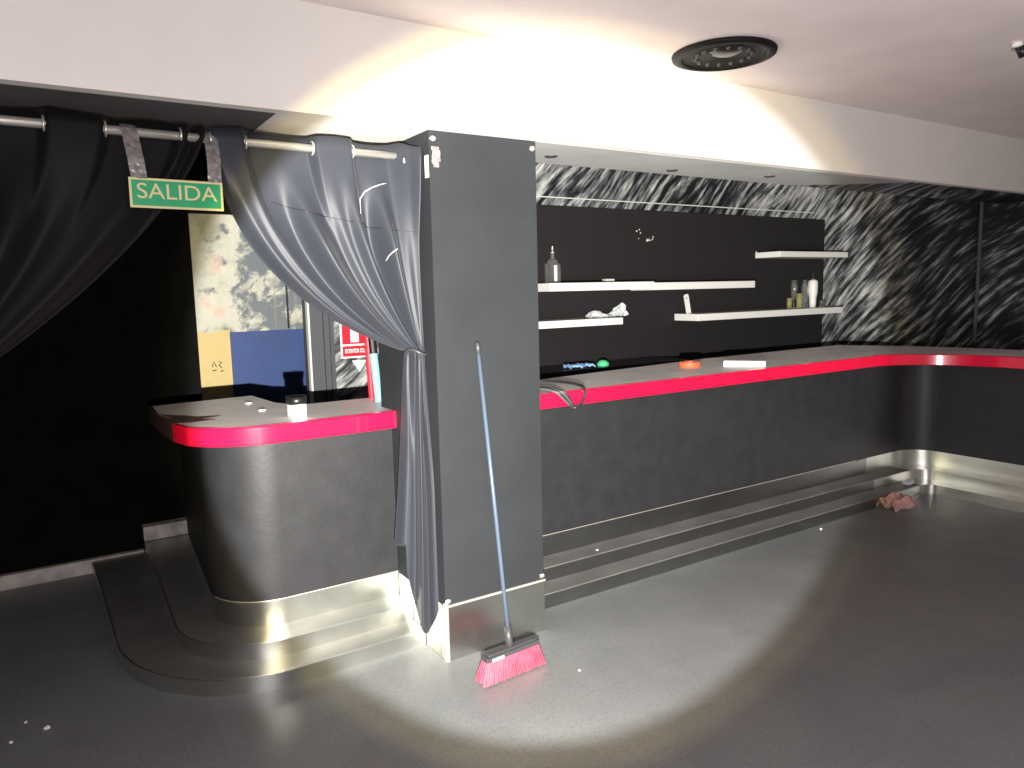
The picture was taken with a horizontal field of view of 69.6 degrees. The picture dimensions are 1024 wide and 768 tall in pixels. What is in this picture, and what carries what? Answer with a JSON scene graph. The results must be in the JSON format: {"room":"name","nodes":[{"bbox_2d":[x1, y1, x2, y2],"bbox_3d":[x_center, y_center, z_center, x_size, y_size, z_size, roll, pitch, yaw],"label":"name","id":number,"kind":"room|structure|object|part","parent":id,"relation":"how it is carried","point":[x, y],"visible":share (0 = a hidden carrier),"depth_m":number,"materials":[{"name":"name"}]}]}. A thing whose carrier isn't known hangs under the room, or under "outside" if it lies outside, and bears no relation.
{"room":"entertainment venue","nodes":[
{"label":"entertainment venue","id":0,"kind":"room"},
{"bbox_2d":[0,178,201,574],"bbox_3d":[-3.803,-0.074,3.692,4.160,2.710,0.100,-6,8,-32],"label":"wall","id":1,"kind":"structure","parent":0,"point":[84,464],"depth_m":4.50,"materials":[{"name":"black paint"}]},
{"bbox_2d":[0,548,143,590],"bbox_3d":[-3.910,1.252,3.684,3.740,0.085,0.040,-6,8,-32],"label":"baseboard","id":2,"kind":"structure","parent":1,"relation":"attached to","point":[34,576],"depth_m":4.40,"materials":[{"name":"grey metal"}]},
{"bbox_2d":[142,517,187,540],"bbox_3d":[-2.211,0.927,4.723,0.275,0.088,0.080,-6,8,-32],"label":"baseboard","id":3,"kind":"structure","parent":1,"relation":"attached to","point":[174,527],"depth_m":4.69,"materials":[{"name":"grey metal"}]},
{"bbox_2d":[186,143,231,214],"bbox_3d":[-1.776,-1.377,4.859,0.720,0.510,0.100,-6,8,-32],"label":"lintel","id":4,"kind":"object","parent":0,"point":[199,171],"visible":0.07,"depth_m":4.68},
{"bbox_2d":[305,301,313,403],"bbox_3d":[-1.406,-0.057,5.153,0.012,2.200,0.050,-6,8,-32],"label":"trim","id":5,"kind":"structure","parent":4,"relation":"attached to","point":[306,303],"depth_m":5.12,"materials":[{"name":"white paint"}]},
{"bbox_2d":[188,213,302,400],"bbox_3d":[-2.191,-0.373,5.777,2.150,2.710,0.100,-6,8,-32],"label":"wall","id":6,"kind":"structure","parent":0,"point":[235,291],"depth_m":5.69,"materials":[{"name":"paint"}]},
{"bbox_2d":[230,329,307,403],"bbox_3d":[-1.923,0.264,5.950,0.585,1.390,0.015,-6,8,-32],"label":"blue poster","id":7,"kind":"object","parent":6,"relation":"attached to","point":[270,365],"visible":0.25,"depth_m":5.89,"materials":[{"name":"paper"}]},
{"bbox_2d":[285,285,289,327],"bbox_3d":[-1.814,-1.099,5.863,0.015,1.310,0.016,-6,8,-32],"label":"conduit","id":8,"kind":"object","parent":6,"relation":"attached to","point":[286,289],"visible":0.34,"depth_m":5.92,"materials":[{"name":"grey plastic"}]},
{"bbox_2d":[333,320,379,400],"bbox_3d":[-1.049,-0.357,5.429,0.605,2.710,0.120,-6,8,-32],"label":"wall pier","id":9,"kind":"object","parent":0,"point":[352,383],"depth_m":5.31,"materials":[{"name":"paint"}]},
{"bbox_2d":[302,299,337,403],"bbox_3d":[-1.355,-0.320,5.196,0.165,2.710,0.185,-6,8,-32],"label":"trim","id":10,"kind":"structure","parent":9,"relation":"attached to","point":[321,326],"depth_m":5.15,"materials":[{"name":"grey paint"}]},
{"bbox_2d":[339,324,365,358],"bbox_3d":[-1.120,-0.374,5.299,0.240,0.370,0.012,-6,8,-32],"label":"sign","id":11,"kind":"object","parent":9,"relation":"attached to","point":[352,345],"visible":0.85,"depth_m":5.28,"materials":[{"name":"white paint"}]},
{"bbox_3d":[-1.119,-0.417,5.291,0.216,0.258,0.002,-6,8,-32],"label":"panel","id":12,"kind":"part","parent":11,"relation":"part of","materials":[{"name":"red plastic"}]},
{"bbox_3d":[-1.115,-0.239,5.313,0.216,0.075,0.002,-6,8,-32],"label":"panel","id":13,"kind":"part","parent":11,"relation":"part of","materials":[{"name":"red"}]},
{"bbox_2d":[352,360,365,371],"bbox_3d":[-1.105,-0.131,5.343,0.110,0.085,0.002,-6,8,-32],"label":"triangle","id":14,"kind":"object","parent":9,"relation":"attached to","point":[359,364],"visible":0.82,"depth_m":5.34,"materials":[{"name":"white paper"}]},
{"bbox_2d":[0,493,1023,767],"bbox_3d":[1.061,1.266,3.216,11.800,0.060,9.200,-6,8,-32],"label":"floor","id":15,"kind":"structure","parent":0,"point":[879,637],"depth_m":3.11,"materials":[{"name":"stone"}]},
{"bbox_2d":[91,396,425,696],"bbox_3d":[-1.275,0.631,4.082,1.805,1.094,2.031,-6,8,-32],"label":"bar counter","id":16,"kind":"object","parent":15,"relation":"on","point":[284,573],"depth_m":3.43,"materials":[{"name":"metal"}]},
{"bbox_2d":[152,396,390,427],"bbox_3d":[-1.032,0.138,3.913,1.490,0.080,1.085,-6,8,-32],"label":"countertop","id":17,"kind":"structure","parent":16,"relation":"on","point":[234,412],"depth_m":3.67,"materials":[{"name":"grey laminate"}]},
{"bbox_3d":[-1.401,0.530,4.163,0.838,0.738,1.730,-6,8,-32],"label":"panel","id":18,"kind":"part","parent":16,"relation":"part of","materials":[{"name":"grey paint"}]},
{"bbox_3d":[-1.390,0.957,4.221,0.832,0.125,1.730,-6,8,-32],"label":"plinth panel","id":19,"kind":"part","parent":16,"relation":"part of","materials":[{"name":"metal"}]},
{"bbox_2d":[286,395,306,417],"bbox_3d":[-1.006,0.105,3.445,0.094,0.098,0.094,-6,8,-32],"label":"lidded jar","id":20,"kind":"object","parent":16,"relation":"on","point":[296,404],"visible":1,"depth_m":3.41,"materials":[{"name":"white paint"}]},
{"bbox_3d":[-1.007,0.074,3.441,0.094,0.036,0.094,-6,8,-32],"label":"dish","id":21,"kind":"part","parent":20,"relation":"part of","materials":[{"name":"black plastic"}]},
{"bbox_2d":[364,336,374,398],"bbox_3d":[-0.771,-0.100,3.981,0.043,0.361,0.032,-6,8,-32],"label":"tube","id":22,"kind":"object","parent":16,"relation":"on","point":[367,354],"visible":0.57,"depth_m":3.97,"materials":[{"name":"red plastic"}]},
{"bbox_2d":[368,338,380,401],"bbox_3d":[-0.716,-0.074,3.869,0.064,0.338,0.042,-6,8,-32],"label":"tube","id":23,"kind":"object","parent":16,"relation":"on","point":[374,362],"visible":0.81,"depth_m":3.85,"materials":[{"name":"teal plastic"}]},
{"bbox_2d":[379,130,545,662],"bbox_3d":[-0.259,0.052,3.580,0.549,2.320,0.642,-6,8,-32],"label":"pillar","id":24,"kind":"structure","parent":15,"relation":"on","point":[479,265],"depth_m":3.30,"materials":[{"name":"charcoal paint"},{"name":"steel"},{"name":"brushed steel"}]},
{"bbox_2d":[0,115,396,159],"bbox_3d":[-1.963,-0.830,2.227,3.620,0.068,0.060,-6,8,-32],"label":"curtain rod","id":25,"kind":"object","parent":24,"relation":"attached to","point":[4,119],"visible":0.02,"depth_m":2.71,"materials":[{"name":"silver metal"}]},
{"bbox_2d":[0,107,204,356],"bbox_3d":[-1.868,0.154,2.339,1.831,2.102,0.186,-6,8,-32],"label":"curtain","id":26,"kind":"object","parent":25,"relation":"hanging from","point":[66,213],"visible":0.94,"depth_m":2.50,"materials":[{"name":"black fabric"}]},
{"bbox_2d":[119,124,223,210],"bbox_3d":[-1.228,-0.781,2.674,0.324,0.297,0.060,-6,8,-32],"label":"exit sign","id":27,"kind":"object","parent":25,"relation":"hanging from","point":[144,192],"visible":1,"depth_m":2.65,"materials":[{"name":"green plastic"}]},
{"bbox_2d":[207,128,438,633],"bbox_3d":[-0.750,0.078,3.093,0.836,2.168,0.161,-5,8,-24],"label":"curtain","id":28,"kind":"object","parent":25,"relation":"hanging from","point":[340,229],"visible":0.97,"depth_m":3.08,"materials":[{"name":"grey fabric"}]},
{"bbox_3d":[-0.423,-0.142,3.232,0.095,0.039,0.138,-6,8,-32],"label":"tie cord","id":29,"kind":"part","parent":28,"relation":"part of","materials":[{"name":"grey fabric"}]},
{"bbox_2d":[475,342,545,687],"bbox_3d":[-0.068,0.539,3.202,0.337,1.433,0.288,-6,8,-32],"label":"broom","id":30,"kind":"object","parent":15,"relation":"on","point":[520,655],"visible":1,"depth_m":3.20,"materials":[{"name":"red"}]},
{"bbox_3d":[-0.079,0.496,3.218,0.018,1.254,0.225,-6,8,-30],"label":"handle","id":31,"kind":"part","parent":30,"relation":"part of","materials":[{"name":"blue metal"}]},
{"bbox_2d":[504,625,513,646],"bbox_3d":[-0.013,1.105,3.205,0.037,0.109,0.050,-6,8,-32],"label":"socket","id":32,"kind":"object","parent":30,"relation":"attached to","point":[509,642],"depth_m":3.19,"materials":[{"name":"grey plastic"}]},
{"bbox_2d":[539,356,688,378],"bbox_3d":[1.607,0.270,6.605,4.990,1.050,0.462,-6,8,-32],"label":"countertop","id":33,"kind":"structure","parent":15,"relation":"on","point":[550,371],"depth_m":5.86,"materials":[{"name":"black plastic"}]},
{"bbox_2d":[563,363,595,368],"bbox_3d":[0.514,-0.140,5.685,0.220,0.036,0.139,-6,8,-32],"label":"cleaning cloth","id":34,"kind":"object","parent":33,"relation":"on","point":[581,365],"visible":1,"depth_m":5.66,"materials":[{"name":"blue fabric"}]},
{"bbox_2d":[597,360,608,366],"bbox_3d":[0.719,-0.166,5.827,0.100,0.048,0.098,-6,8,-32],"label":"stopper","id":35,"kind":"object","parent":33,"relation":"on","point":[602,363],"visible":1,"depth_m":5.79,"materials":[{"name":"green plastic"}]},
{"bbox_2d":[540,345,1023,608],"bbox_3d":[2.401,0.503,4.416,4.733,1.094,3.500,-6,8,-32],"label":"bar counter","id":36,"kind":"object","parent":15,"relation":"on","point":[660,468],"depth_m":5.07,"materials":[{"name":"metal"}]},
{"bbox_2d":[540,380,586,409],"bbox_3d":[0.164,0.053,4.294,0.424,0.148,0.509,-6,8,-32],"label":"cable bundle","id":37,"kind":"object","parent":36,"relation":"hanging from","point":[562,394],"visible":0.7,"depth_m":4.12,"materials":[{"name":"grey plastic"}]},
{"bbox_3d":[0.138,0.080,4.142,0.405,0.121,0.084,1,7,18],"label":"cord","id":38,"kind":"part","parent":37,"relation":"part of","materials":[{"name":"grey plastic"}]},
{"bbox_3d":[0.157,0.074,4.180,0.254,0.121,0.317,-6,8,-32],"label":"cord","id":39,"kind":"part","parent":37,"relation":"part of","materials":[{"name":"grey plastic"}]},
{"bbox_3d":[0.157,0.076,4.160,0.391,0.120,0.069,1,8,20],"label":"cord","id":40,"kind":"part","parent":37,"relation":"part of","materials":[{"name":"grey plastic"}]},
{"bbox_3d":[0.167,0.074,4.170,0.384,0.121,0.061,1,8,22],"label":"cord","id":41,"kind":"part","parent":37,"relation":"part of","materials":[{"name":"grey plastic"}]},
{"bbox_2d":[679,361,700,367],"bbox_3d":[1.259,-0.140,5.223,0.152,0.037,0.152,-6,8,-32],"label":"tape roll","id":42,"kind":"object","parent":36,"relation":"on","point":[684,364],"visible":1,"depth_m":5.16,"materials":[{"name":"orange"}]},
{"bbox_2d":[723,360,765,366],"bbox_3d":[1.630,-0.145,5.162,0.280,0.042,0.090,1,8,22],"label":"box","id":43,"kind":"object","parent":36,"relation":"on","point":[726,363],"visible":1,"depth_m":5.13,"materials":[{"name":"white paint"}]},
{"bbox_2d":[540,345,1023,393],"bbox_3d":[2.368,0.004,4.340,4.683,0.080,3.500,-6,8,-32],"label":"countertop","id":44,"kind":"structure","parent":36,"relation":"on","point":[835,352],"depth_m":5.50,"materials":[{"name":"grey laminate"}]},
{"bbox_3d":[2.506,0.428,4.237,4.733,0.738,3.100,-6,8,-32],"label":"panel","id":45,"kind":"part","parent":36,"relation":"part of","materials":[{"name":"grey paint"}]},
{"bbox_3d":[2.517,0.856,4.291,4.733,0.125,3.100,-6,8,-32],"label":"plinth panel","id":46,"kind":"part","parent":36,"relation":"part of","materials":[{"name":"metal"}]},
{"bbox_2d":[902,479,913,484],"bbox_3d":[3.095,0.770,5.767,0.080,0.042,0.139,3,9,34],"label":"wrapper","id":47,"kind":"object","parent":36,"relation":"on","point":[907,481],"visible":1,"depth_m":5.74,"materials":[{"name":"white paper"}]},
{"bbox_2d":[877,492,915,512],"bbox_3d":[2.848,0.859,5.450,0.337,0.102,0.180,-6,8,-32],"label":"cloth","id":48,"kind":"object","parent":15,"relation":"on","point":[898,501],"visible":1,"depth_m":5.42,"materials":[{"name":"pink fabric"}]},
{"bbox_2d":[299,0,1023,139],"bbox_3d":[0.996,-1.492,2.871,11.800,0.080,9.200,-6,8,-32],"label":"ceiling","id":49,"kind":"structure","parent":0,"point":[947,62],"depth_m":3.17,"materials":[{"name":"grey paint"}]},
{"bbox_2d":[671,36,777,71],"bbox_3d":[0.968,-1.501,3.372,0.468,0.024,0.468,-6,8,-32],"label":"ceiling speaker","id":50,"kind":"object","parent":49,"relation":"attached to","point":[726,53],"visible":1,"depth_m":3.34,"materials":[{"name":"black"}]},
{"bbox_2d":[1011,41,1023,58],"bbox_3d":[2.291,-1.503,3.321,0.082,0.069,0.048,-2,7,-7],"label":"ceiling spotlight","id":51,"kind":"object","parent":49,"relation":"attached to","point":[1018,45],"visible":1,"depth_m":3.31,"materials":[{"name":"white paint"}]},
{"bbox_2d":[536,163,841,346],"bbox_3d":[1.489,-0.592,6.828,5.200,2.710,0.120,-6,8,-32],"label":"wall","id":52,"kind":"structure","parent":0,"point":[552,180],"depth_m":6.81,"materials":[{"name":"paint"}]},
{"bbox_2d":[536,196,824,365],"bbox_3d":[1.323,-0.884,6.593,4.700,1.436,0.037,-6,8,-32],"label":"wall panel","id":53,"kind":"object","parent":52,"relation":"attached to","point":[590,244],"visible":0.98,"depth_m":6.65,"materials":[{"name":"black paint"}]},
{"bbox_2d":[539,317,622,328],"bbox_3d":[0.271,-0.470,5.767,1.320,0.056,0.289,-6,8,-32],"label":"floating shelf","id":54,"kind":"object","parent":53,"relation":"attached to","point":[594,321],"visible":0.49,"depth_m":5.79,"materials":[{"name":"white laminate"}]},
{"bbox_2d":[586,303,628,317],"bbox_3d":[0.790,-0.617,6.146,0.424,0.115,0.101,-6,8,-32],"label":"plastic bag","id":55,"kind":"object","parent":54,"relation":"on","point":[620,310],"visible":0.99,"depth_m":6.17,"materials":[{"name":"white plastic"}]},
{"bbox_2d":[538,281,653,291],"bbox_3d":[0.653,-0.789,5.970,1.070,0.064,0.304,-6,8,-32],"label":"floating shelf","id":56,"kind":"object","parent":53,"relation":"attached to","point":[585,286],"visible":0.8,"depth_m":5.78,"materials":[{"name":"white laminate"}]},
{"bbox_2d":[545,246,560,282],"bbox_3d":[0.320,-0.941,5.813,0.100,0.290,0.090,-6,8,-32],"label":"glass bottle","id":57,"kind":"object","parent":56,"relation":"on","point":[552,267],"visible":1,"depth_m":5.79,"materials":[{"name":"grey"}]},
{"bbox_2d":[602,279,614,281],"bbox_3d":[0.801,-0.860,6.127,0.090,0.028,0.060,-6,8,-32],"label":"block","id":58,"kind":"object","parent":56,"relation":"on","point":[603,280],"visible":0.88,"depth_m":6.10,"materials":[{"name":"white paper"}]},
{"bbox_3d":[1.234,-1.586,6.469,4.540,0.008,0.008,-6,8,-32],"label":"white cord","id":59,"kind":"part","parent":53,"relation":"part of","materials":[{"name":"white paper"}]},
{"bbox_2d":[631,281,754,290],"bbox_3d":[1.638,-0.882,6.605,1.270,0.063,0.289,-6,8,-32],"label":"floating shelf","id":60,"kind":"object","parent":53,"relation":"attached to","point":[714,284],"visible":0.86,"depth_m":6.45,"materials":[{"name":"white laminate"}]},
{"bbox_2d":[675,307,842,320],"bbox_3d":[2.440,-0.686,7.144,2.107,0.061,0.289,-6,8,-32],"label":"floating shelf","id":61,"kind":"object","parent":53,"relation":"attached to","point":[703,316],"visible":1,"depth_m":6.89,"materials":[{"name":"white laminate"}]},
{"bbox_2d":[684,294,690,313],"bbox_3d":[1.577,-0.718,6.627,0.086,0.182,0.012,-6,8,-32],"label":"strip","id":62,"kind":"object","parent":61,"relation":"on","point":[687,303],"visible":1,"depth_m":6.62,"materials":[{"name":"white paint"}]},
{"bbox_2d":[787,298,791,308],"bbox_3d":[2.785,-0.810,7.402,0.056,0.105,0.056,-6,8,-32],"label":"shot glass","id":63,"kind":"object","parent":61,"relation":"on","point":[789,300],"visible":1,"depth_m":7.38,"materials":[{"name":"yellow glass"}]},
{"bbox_2d":[791,280,797,307],"bbox_3d":[2.852,-0.910,7.458,0.070,0.285,0.070,-6,8,-32],"label":"champagne flute","id":64,"kind":"object","parent":61,"relation":"on","point":[794,286],"visible":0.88,"depth_m":7.43,"materials":[{"name":"clear glass"}]},
{"bbox_2d":[796,293,802,307],"bbox_3d":[2.880,-0.834,7.389,0.068,0.150,0.068,-6,8,-32],"label":"shot glass","id":65,"kind":"object","parent":61,"relation":"on","point":[799,296],"visible":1,"depth_m":7.37,"materials":[{"name":"yellow glass"}]},
{"bbox_2d":[801,280,807,307],"bbox_3d":[2.985,-0.920,7.519,0.072,0.285,0.072,-6,8,-32],"label":"champagne flute","id":66,"kind":"object","parent":61,"relation":"on","point":[804,288],"visible":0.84,"depth_m":7.49,"materials":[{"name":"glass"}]},
{"bbox_2d":[808,272,817,306],"bbox_3d":[3.099,-0.971,7.593,0.096,0.360,0.096,-6,8,-32],"label":"bottle","id":67,"kind":"object","parent":61,"relation":"on","point":[812,284],"visible":1,"depth_m":7.57,"materials":[{"name":"white paint"}]},
{"bbox_2d":[819,300,825,306],"bbox_3d":[3.235,-0.839,7.690,0.064,0.070,0.064,-6,8,-32],"label":"cup","id":68,"kind":"object","parent":61,"relation":"on","point":[821,302],"visible":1,"depth_m":7.67,"materials":[{"name":"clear glass"}]},
{"bbox_2d":[755,251,847,258],"bbox_3d":[2.910,-1.290,7.382,1.075,0.054,0.289,-6,8,-32],"label":"floating shelf","id":69,"kind":"object","parent":53,"relation":"attached to","point":[776,254],"visible":1,"depth_m":7.20,"materials":[{"name":"white laminate"}]},
{"bbox_2d":[838,190,979,347],"bbox_3d":[4.045,-0.737,7.507,0.150,2.710,1.480,-6,8,-32],"label":"wall","id":70,"kind":"structure","parent":0,"point":[908,273],"depth_m":7.41,"materials":[{"name":"paint"}]},
{"bbox_2d":[972,201,1023,349],"bbox_3d":[5.969,-0.390,4.365,0.330,2.710,5.920,-6,8,-32],"label":"wall","id":71,"kind":"structure","parent":0,"point":[1000,325],"depth_m":6.53,"materials":[{"name":"paint"}]},
{"bbox_2d":[0,0,1023,193],"bbox_3d":[0.073,-1.313,3.511,10.700,0.390,0.505,-6,8,-32],"label":"beam","id":72,"kind":"structure","parent":71,"relation":"attached to","point":[322,70],"depth_m":2.99,"materials":[{"name":"white paint"}]},
{"bbox_2d":[499,137,907,184],"bbox_3d":[1.176,-1.296,4.258,3.350,0.121,0.450,-6,8,-32],"label":"soffit","id":73,"kind":"structure","parent":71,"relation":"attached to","point":[571,155],"depth_m":4.10,"materials":[{"name":"white paint"}]},
{"bbox_2d":[544,155,557,157],"bbox_3d":[0.196,-1.138,3.693,0.068,0.008,0.068,-6,8,-32],"label":"recessed light","id":74,"kind":"object","parent":73,"relation":"in","point":[546,156],"visible":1,"depth_m":3.69,"materials":[{"name":"grey plastic"}]},
{"bbox_2d":[793,182,1023,203],"bbox_3d":[3.278,-1.512,5.593,3.050,0.121,0.450,-6,8,-32],"label":"trim","id":75,"kind":"structure","parent":71,"relation":"attached to","point":[915,189],"depth_m":5.50,"materials":[{"name":"paint"}]},
{"bbox_2d":[973,202,983,340],"bbox_3d":[4.225,-1.135,6.668,0.015,1.500,0.025,-6,8,-32],"label":"trim","id":76,"kind":"structure","parent":71,"relation":"attached to","point":[981,203],"depth_m":6.68,"materials":[{"name":"grey"}]},
{"bbox_3d":[-3.919,0.395,-0.038,0.100,2.710,9.100,-6,8,-32],"label":"wall","id":77,"kind":"structure","parent":0,"visible":0},
{"bbox_2d":[0,83,274,131],"bbox_3d":[-2.714,-0.894,1.789,4.100,0.122,0.450,-6,8,-32],"label":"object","id":78,"kind":"structure","parent":77,"relation":"attached to","point":[110,107],"depth_m":2.58,"materials":[{"name":"grey paint"}]}
]}

